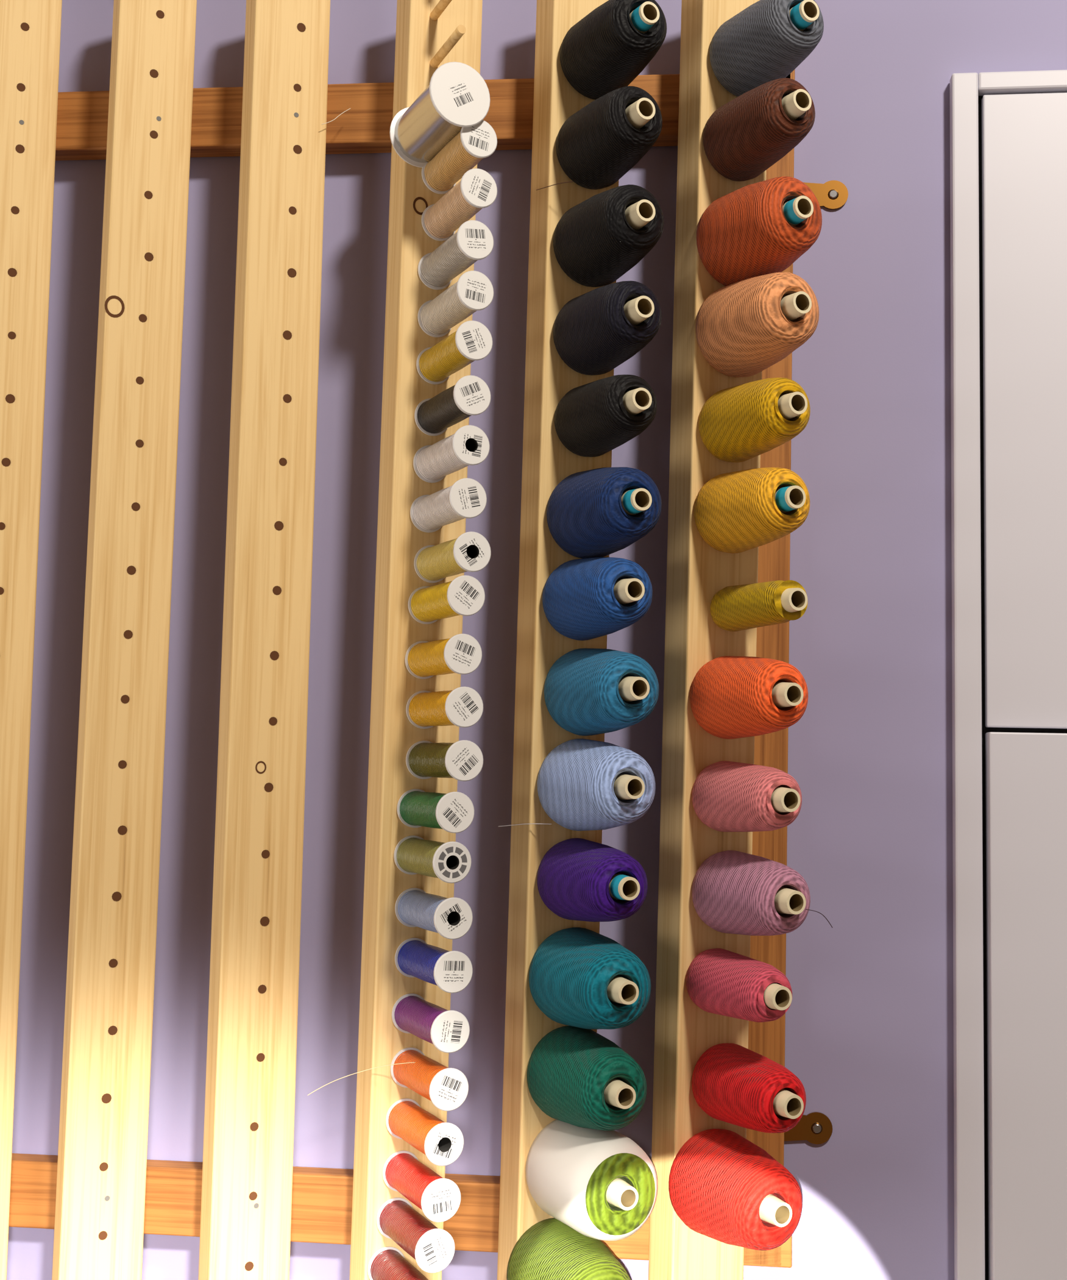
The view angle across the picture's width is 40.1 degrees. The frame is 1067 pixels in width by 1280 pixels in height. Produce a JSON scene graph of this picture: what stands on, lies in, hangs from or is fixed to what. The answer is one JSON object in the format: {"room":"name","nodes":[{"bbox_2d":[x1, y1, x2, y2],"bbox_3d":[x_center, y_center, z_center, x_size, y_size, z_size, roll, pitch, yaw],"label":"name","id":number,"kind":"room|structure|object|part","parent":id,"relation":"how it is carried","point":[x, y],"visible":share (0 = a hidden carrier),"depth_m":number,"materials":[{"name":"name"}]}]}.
{"room":"sewing room","nodes":[
{"label":"sewing room","id":0,"kind":"room"},
{"bbox_2d":[6,0,1066,1279],"bbox_3d":[-0.141,0.084,0.998,0.100,2.400,3.200,39,52,-82],"label":"wall","id":1,"kind":"structure","parent":0,"point":[869,1038],"depth_m":0.94,"materials":[{"name":"purple paint"}]},
{"bbox_2d":[0,0,848,1279],"bbox_3d":[-0.246,-0.060,0.919,0.104,0.882,1.139,39,52,-82],"label":"rack","id":2,"kind":"object","parent":1,"relation":"attached to","point":[246,1202],"visible":0.61,"depth_m":0.90,"materials":[{"name":"brown wood"}]},
{"bbox_2d":[307,1047,468,1111],"bbox_3d":[-0.084,0.253,0.841,0.066,0.100,0.028,38,53,-82],"label":"thread spool","id":3,"kind":"object","parent":2,"relation":"on","point":[447,1088],"visible":1,"depth_m":0.82,"materials":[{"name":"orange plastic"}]},
{"bbox_2d":[367,1246,428,1279],"bbox_3d":[-0.072,0.363,0.824,0.066,0.053,0.023,38,53,-82],"label":"thread spool","id":4,"kind":"object","parent":2,"relation":"on","point":[388,1263],"visible":1,"depth_m":0.83,"materials":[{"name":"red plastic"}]},
{"bbox_3d":[-0.245,0.351,0.924,0.018,0.806,0.041,39,52,-82],"label":"rail","id":5,"kind":"part","parent":2,"relation":"part of","materials":[{"name":"brown wood"}]},
{"bbox_2d":[321,108,497,241],"bbox_3d":[-0.076,-0.285,0.915,0.129,0.122,0.056,-81,170,-51],"label":"thread spool","id":6,"kind":"object","parent":2,"relation":"on","point":[476,190],"visible":0.98,"depth_m":0.87,"materials":[{"name":"beige fabric"}]},
{"bbox_2d":[376,1197,455,1273],"bbox_3d":[-0.067,0.336,0.829,0.066,0.053,0.023,38,53,-82],"label":"thread spool","id":7,"kind":"object","parent":2,"relation":"on","point":[433,1248],"visible":1,"depth_m":0.81,"materials":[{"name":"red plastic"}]},
{"bbox_2d":[382,1150,460,1222],"bbox_3d":[-0.064,0.310,0.832,0.066,0.053,0.023,38,53,-82],"label":"thread spool","id":8,"kind":"object","parent":2,"relation":"on","point":[439,1198],"visible":1,"depth_m":0.81,"materials":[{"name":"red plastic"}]},
{"bbox_3d":[-0.254,-0.348,0.988,0.018,0.845,0.041,39,52,-82],"label":"rail","id":9,"kind":"part","parent":2,"relation":"part of","materials":[{"name":"brown wood"}]},
{"bbox_2d":[385,1098,463,1166],"bbox_3d":[-0.063,0.280,0.835,0.066,0.053,0.023,38,53,-82],"label":"thread spool","id":10,"kind":"object","parent":2,"relation":"on","point":[442,1142],"visible":1,"depth_m":0.82,"materials":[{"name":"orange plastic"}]},
{"bbox_2d":[391,993,469,1053],"bbox_3d":[-0.060,0.220,0.841,0.066,0.053,0.023,38,53,-82],"label":"thread spool","id":11,"kind":"object","parent":2,"relation":"on","point":[448,1031],"visible":1,"depth_m":0.82,"materials":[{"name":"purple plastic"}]},
{"bbox_2d":[393,835,471,883],"bbox_3d":[-0.059,0.127,0.848,0.066,0.053,0.023,38,53,-82],"label":"thread spool","id":12,"kind":"object","parent":2,"relation":"on","point":[449,862],"visible":1,"depth_m":0.83,"materials":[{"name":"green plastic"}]},
{"bbox_2d":[394,938,472,992],"bbox_3d":[-0.058,0.187,0.844,0.066,0.053,0.023,38,53,-82],"label":"thread spool","id":13,"kind":"object","parent":2,"relation":"on","point":[451,971],"visible":1,"depth_m":0.82,"materials":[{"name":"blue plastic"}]},
{"bbox_2d":[394,888,472,939],"bbox_3d":[-0.058,0.158,0.846,0.066,0.053,0.023,38,53,-82],"label":"thread spool","id":14,"kind":"object","parent":2,"relation":"on","point":[451,918],"visible":1,"depth_m":0.83,"materials":[{"name":"grey fabric"}]},
{"bbox_2d":[396,788,474,833],"bbox_3d":[-0.058,0.099,0.851,0.066,0.053,0.023,38,53,-82],"label":"thread spool","id":15,"kind":"object","parent":2,"relation":"on","point":[453,812],"visible":1,"depth_m":0.83,"materials":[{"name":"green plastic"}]},
{"bbox_2d":[389,61,490,167],"bbox_3d":[-0.057,-0.315,0.879,0.077,0.068,0.038,38,53,-82],"label":"thread spool","id":16,"kind":"object","parent":2,"relation":"on","point":[456,97],"visible":0.96,"depth_m":0.85,"materials":[{"name":"white plastic"}]},
{"bbox_2d":[405,633,482,679],"bbox_3d":[-0.053,0.010,0.859,0.066,0.053,0.023,38,53,-82],"label":"thread spool","id":17,"kind":"object","parent":2,"relation":"on","point":[461,654],"visible":1,"depth_m":0.84,"materials":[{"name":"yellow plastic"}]},
{"bbox_2d":[405,739,483,781],"bbox_3d":[-0.053,0.070,0.855,0.066,0.053,0.023,38,53,-82],"label":"thread spool","id":18,"kind":"object","parent":2,"relation":"on","point":[462,760],"visible":1,"depth_m":0.83,"materials":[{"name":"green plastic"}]},
{"bbox_2d":[405,686,483,728],"bbox_3d":[-0.053,0.040,0.858,0.066,0.053,0.023,38,53,-82],"label":"thread spool","id":19,"kind":"object","parent":2,"relation":"on","point":[462,707],"visible":1,"depth_m":0.83,"materials":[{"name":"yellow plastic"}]},
{"bbox_2d":[408,575,485,624],"bbox_3d":[-0.052,-0.023,0.863,0.066,0.053,0.023,38,53,-82],"label":"thread spool","id":20,"kind":"object","parent":2,"relation":"on","point":[465,595],"visible":1,"depth_m":0.84,"materials":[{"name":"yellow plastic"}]},
{"bbox_2d":[410,477,487,532],"bbox_3d":[-0.051,-0.079,0.867,0.066,0.053,0.023,38,53,-82],"label":"thread spool","id":21,"kind":"object","parent":2,"relation":"on","point":[467,498],"visible":1,"depth_m":0.84,"materials":[{"name":"white fabric"}]},
{"bbox_2d":[413,425,490,482],"bbox_3d":[-0.050,-0.110,0.870,0.066,0.053,0.023,38,53,-82],"label":"thread spool","id":22,"kind":"object","parent":2,"relation":"on","point":[469,445],"visible":1,"depth_m":0.85,"materials":[{"name":"white fabric"}]},
{"bbox_2d":[414,375,490,435],"bbox_3d":[-0.049,-0.139,0.873,0.066,0.053,0.023,38,53,-82],"label":"thread spool","id":23,"kind":"object","parent":2,"relation":"on","point":[470,395],"visible":1,"depth_m":0.85,"materials":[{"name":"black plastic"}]},
{"bbox_2d":[413,531,491,582],"bbox_3d":[-0.049,-0.049,0.866,0.066,0.053,0.023,38,53,-82],"label":"thread spool","id":24,"kind":"object","parent":2,"relation":"on","point":[471,551],"visible":1,"depth_m":0.85,"materials":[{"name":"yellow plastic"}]},
{"bbox_2d":[416,320,492,384],"bbox_3d":[-0.048,-0.171,0.875,0.066,0.053,0.023,38,53,-82],"label":"thread spool","id":25,"kind":"object","parent":2,"relation":"on","point":[472,341],"visible":1,"depth_m":0.86,"materials":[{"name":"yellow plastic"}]},
{"bbox_2d":[417,270,493,337],"bbox_3d":[-0.047,-0.201,0.878,0.066,0.053,0.023,38,53,-82],"label":"thread spool","id":26,"kind":"object","parent":2,"relation":"on","point":[473,292],"visible":1,"depth_m":0.86,"materials":[{"name":"beige fabric"}]},
{"bbox_2d":[418,220,493,290],"bbox_3d":[-0.047,-0.231,0.880,0.066,0.053,0.023,38,53,-82],"label":"thread spool","id":27,"kind":"object","parent":2,"relation":"on","point":[473,242],"visible":1,"depth_m":0.86,"materials":[{"name":"white fabric"}]},
{"bbox_2d":[421,120,497,194],"bbox_3d":[-0.045,-0.292,0.885,0.066,0.053,0.023,38,53,-82],"label":"thread spool","id":28,"kind":"object","parent":2,"relation":"on","point":[479,141],"visible":0.98,"depth_m":0.87,"materials":[{"name":"beige fabric"}]},
{"bbox_2d":[506,1217,630,1279],"bbox_3d":[0.020,0.359,0.821,0.078,0.073,0.059,64,27,-76],"label":"thread cone","id":29,"kind":"object","parent":2,"relation":"on","point":[550,1249],"visible":0.9,"depth_m":0.81,"materials":[{"name":"green fabric"}]},
{"bbox_2d":[498,738,655,830],"bbox_3d":[0.023,0.082,0.849,0.076,0.095,0.055,66,26,-75],"label":"thread cone","id":30,"kind":"object","parent":2,"relation":"on","point":[584,784],"visible":1,"depth_m":0.82,"materials":[{"name":"blue fabric"}]},
{"bbox_2d":[527,1025,646,1130],"bbox_3d":[0.030,0.253,0.833,0.076,0.070,0.055,-29,120,-83],"label":"thread cone","id":31,"kind":"object","parent":2,"relation":"on","point":[579,1077],"visible":1,"depth_m":0.81,"materials":[{"name":"green fabric"}]},
{"bbox_2d":[529,927,650,1029],"bbox_3d":[0.032,0.194,0.838,0.077,0.072,0.057,64,27,-76],"label":"thread cone","id":32,"kind":"object","parent":2,"relation":"on","point":[582,977],"visible":1,"depth_m":0.81,"materials":[{"name":"teal fabric"}]},
{"bbox_2d":[525,1119,658,1240],"bbox_3d":[0.032,0.304,0.829,0.079,0.076,0.060,52,39,-80],"label":"thread cone","id":33,"kind":"object","parent":2,"relation":"on","point":[601,1184],"visible":0.99,"depth_m":0.80,"materials":[{"name":"white plastic"}]},
{"bbox_2d":[536,838,647,922],"bbox_3d":[0.033,0.141,0.841,0.075,0.066,0.049,-24,114,-83],"label":"thread cone","id":34,"kind":"object","parent":2,"relation":"on","point":[578,879],"visible":1,"depth_m":0.82,"materials":[{"name":"purple fabric"}]},
{"bbox_2d":[542,557,652,640],"bbox_3d":[0.037,-0.028,0.855,0.075,0.066,0.050,62,29,-77],"label":"thread cone","id":35,"kind":"object","parent":2,"relation":"on","point":[584,599],"visible":1,"depth_m":0.83,"materials":[{"name":"blue fabric"}]},
{"bbox_2d":[536,181,663,287],"bbox_3d":[0.039,-0.247,0.876,0.076,0.078,0.056,68,24,-74],"label":"thread cone","id":36,"kind":"object","parent":2,"relation":"on","point":[600,239],"visible":1,"depth_m":0.85,"materials":[{"name":"black fabric"}]},
{"bbox_2d":[544,647,658,735],"bbox_3d":[0.039,0.032,0.853,0.076,0.069,0.053,-30,120,-83],"label":"thread cone","id":37,"kind":"object","parent":2,"relation":"on","point":[588,692],"visible":1,"depth_m":0.83,"materials":[{"name":"blue fabric"}]},
{"bbox_2d":[546,466,661,558],"bbox_3d":[0.041,-0.074,0.862,0.076,0.069,0.054,-31,121,-83],"label":"thread cone","id":38,"kind":"object","parent":2,"relation":"on","point":[601,512],"visible":0.98,"depth_m":0.84,"materials":[{"name":"blue fabric"}]},
{"bbox_2d":[554,374,657,457],"bbox_3d":[0.042,-0.136,0.865,0.074,0.062,0.044,60,31,-77],"label":"thread cone","id":39,"kind":"object","parent":2,"relation":"on","point":[594,419],"visible":1,"depth_m":0.84,"materials":[{"name":"black fabric"}]},
{"bbox_2d":[553,280,661,375],"bbox_3d":[0.043,-0.185,0.870,0.075,0.066,0.050,-25,116,-83],"label":"thread cone","id":40,"kind":"object","parent":2,"relation":"on","point":[600,329],"visible":1,"depth_m":0.85,"materials":[{"name":"black fabric"}]},
{"bbox_2d":[555,85,662,189],"bbox_3d":[0.045,-0.301,0.879,0.075,0.066,0.049,-21,112,-83],"label":"thread cone","id":41,"kind":"object","parent":2,"relation":"on","point":[597,145],"visible":1,"depth_m":0.86,"materials":[{"name":"black fabric"}]},
{"bbox_2d":[559,0,666,99],"bbox_3d":[0.048,-0.359,0.884,0.075,0.066,0.050,-26,116,-83],"label":"thread cone","id":42,"kind":"object","parent":2,"relation":"on","point":[604,52],"visible":0.98,"depth_m":0.86,"materials":[{"name":"black fabric"}]},
{"bbox_2d":[668,1128,802,1250],"bbox_3d":[0.112,0.311,0.817,0.078,0.073,0.060,-33,124,-82],"label":"thread cone","id":43,"kind":"object","parent":2,"relation":"on","point":[724,1187],"visible":1,"depth_m":0.79,"materials":[{"name":"red fabric"}]},
{"bbox_2d":[686,948,792,1022],"bbox_3d":[0.115,0.197,0.822,0.072,0.058,0.038,-4,95,-84],"label":"thread cone","id":44,"kind":"object","parent":2,"relation":"on","point":[720,981],"visible":1,"depth_m":0.80,"materials":[{"name":"pink fabric"}]},
{"bbox_2d":[692,760,802,832],"bbox_3d":[0.121,0.092,0.833,0.073,0.061,0.042,-13,103,-83],"label":"thread cone","id":45,"kind":"object","parent":2,"relation":"on","point":[728,796],"visible":1,"depth_m":0.81,"materials":[{"name":"pink fabric"}]},
{"bbox_2d":[689,655,808,739],"bbox_3d":[0.123,0.034,0.839,0.075,0.066,0.050,-23,113,-83],"label":"thread cone","id":46,"kind":"object","parent":2,"relation":"on","point":[731,697],"visible":1,"depth_m":0.82,"materials":[{"name":"orange fabric"}]},
{"bbox_2d":[691,1042,806,1133],"bbox_3d":[0.120,0.255,0.822,0.074,0.062,0.044,-17,108,-83],"label":"thread cone","id":47,"kind":"object","parent":2,"relation":"on","point":[734,1084],"visible":1,"depth_m":0.80,"materials":[{"name":"red fabric"}]},
{"bbox_2d":[694,467,810,553],"bbox_3d":[0.126,-0.079,0.849,0.075,0.066,0.049,62,29,-77],"label":"thread cone","id":48,"kind":"object","parent":2,"relation":"on","point":[736,512],"visible":1,"depth_m":0.83,"materials":[{"name":"yellow fabric"}]},
{"bbox_2d":[699,377,810,462],"bbox_3d":[0.128,-0.128,0.852,0.074,0.063,0.045,-19,109,-83],"label":"thread cone","id":49,"kind":"object","parent":2,"relation":"on","point":[743,422],"visible":1,"depth_m":0.83,"materials":[{"name":"yellow fabric"}]},
{"bbox_2d":[695,272,819,377],"bbox_3d":[0.131,-0.185,0.860,0.077,0.071,0.056,-29,119,-83],"label":"thread cone","id":50,"kind":"object","parent":2,"relation":"on","point":[745,327],"visible":1,"depth_m":0.84,"materials":[{"name":"orange fabric"}]},
{"bbox_2d":[696,176,822,286],"bbox_3d":[0.133,-0.244,0.865,0.077,0.072,0.058,61,30,-77],"label":"thread cone","id":51,"kind":"object","parent":2,"relation":"on","point":[762,228],"visible":0.94,"depth_m":0.84,"materials":[{"name":"orange fabric"}]},
{"bbox_2d":[702,78,815,181],"bbox_3d":[0.133,-0.306,0.867,0.074,0.065,0.047,60,31,-78],"label":"thread cone","id":52,"kind":"object","parent":2,"relation":"on","point":[746,136],"visible":1,"depth_m":0.85,"materials":[{"name":"brown fabric"}]},
{"bbox_2d":[710,580,808,631],"bbox_3d":[0.129,-0.021,0.841,0.070,0.054,0.028,50,41,-80],"label":"thread cone","id":53,"kind":"object","parent":2,"relation":"on","point":[742,607],"visible":1,"depth_m":0.83,"materials":[{"name":"yellow fabric"}]},
{"bbox_2d":[692,850,832,935],"bbox_3d":[0.127,0.142,0.825,0.086,0.075,0.049,62,29,-77],"label":"thread cone","id":54,"kind":"object","parent":2,"relation":"on","point":[737,892],"visible":1,"depth_m":0.81,"materials":[{"name":"pink fabric"}]},
{"bbox_2d":[709,0,824,96],"bbox_3d":[0.139,-0.356,0.874,0.075,0.066,0.050,-27,117,-83],"label":"thread cone","id":55,"kind":"object","parent":2,"relation":"on","point":[766,41],"visible":0.96,"depth_m":0.86,"materials":[{"name":"grey fabric"}]},
{"bbox_3d":[0.161,0.297,0.893,0.003,0.044,0.020,39,52,-82],"label":"mounting plate","id":56,"kind":"part","parent":2,"relation":"part of","materials":[{"name":"gold metal"}]},
{"bbox_3d":[0.181,-0.287,0.943,0.003,0.044,0.020,39,52,-82],"label":"mounting plate","id":57,"kind":"part","parent":2,"relation":"part of","materials":[{"name":"gold metal"}]},
{"bbox_2d":[949,70,1066,1279],"bbox_3d":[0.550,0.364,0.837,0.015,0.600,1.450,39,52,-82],"label":"upper cabinet","id":58,"kind":"object","parent":1,"relation":"attached to","point":[1009,143],"visible":1,"depth_m":0.90,"materials":[{"name":"white paint"}]},
{"bbox_3d":[0.570,-0.143,0.883,0.006,0.580,0.402,39,52,-82],"label":"door","id":59,"kind":"part","parent":58,"relation":"part of","materials":[{"name":"white paint"}]},
{"bbox_3d":[0.555,0.573,0.817,0.014,0.580,1.031,39,52,-82],"label":"door","id":60,"kind":"part","parent":58,"relation":"part of","materials":[{"name":"white paint"}]}
]}

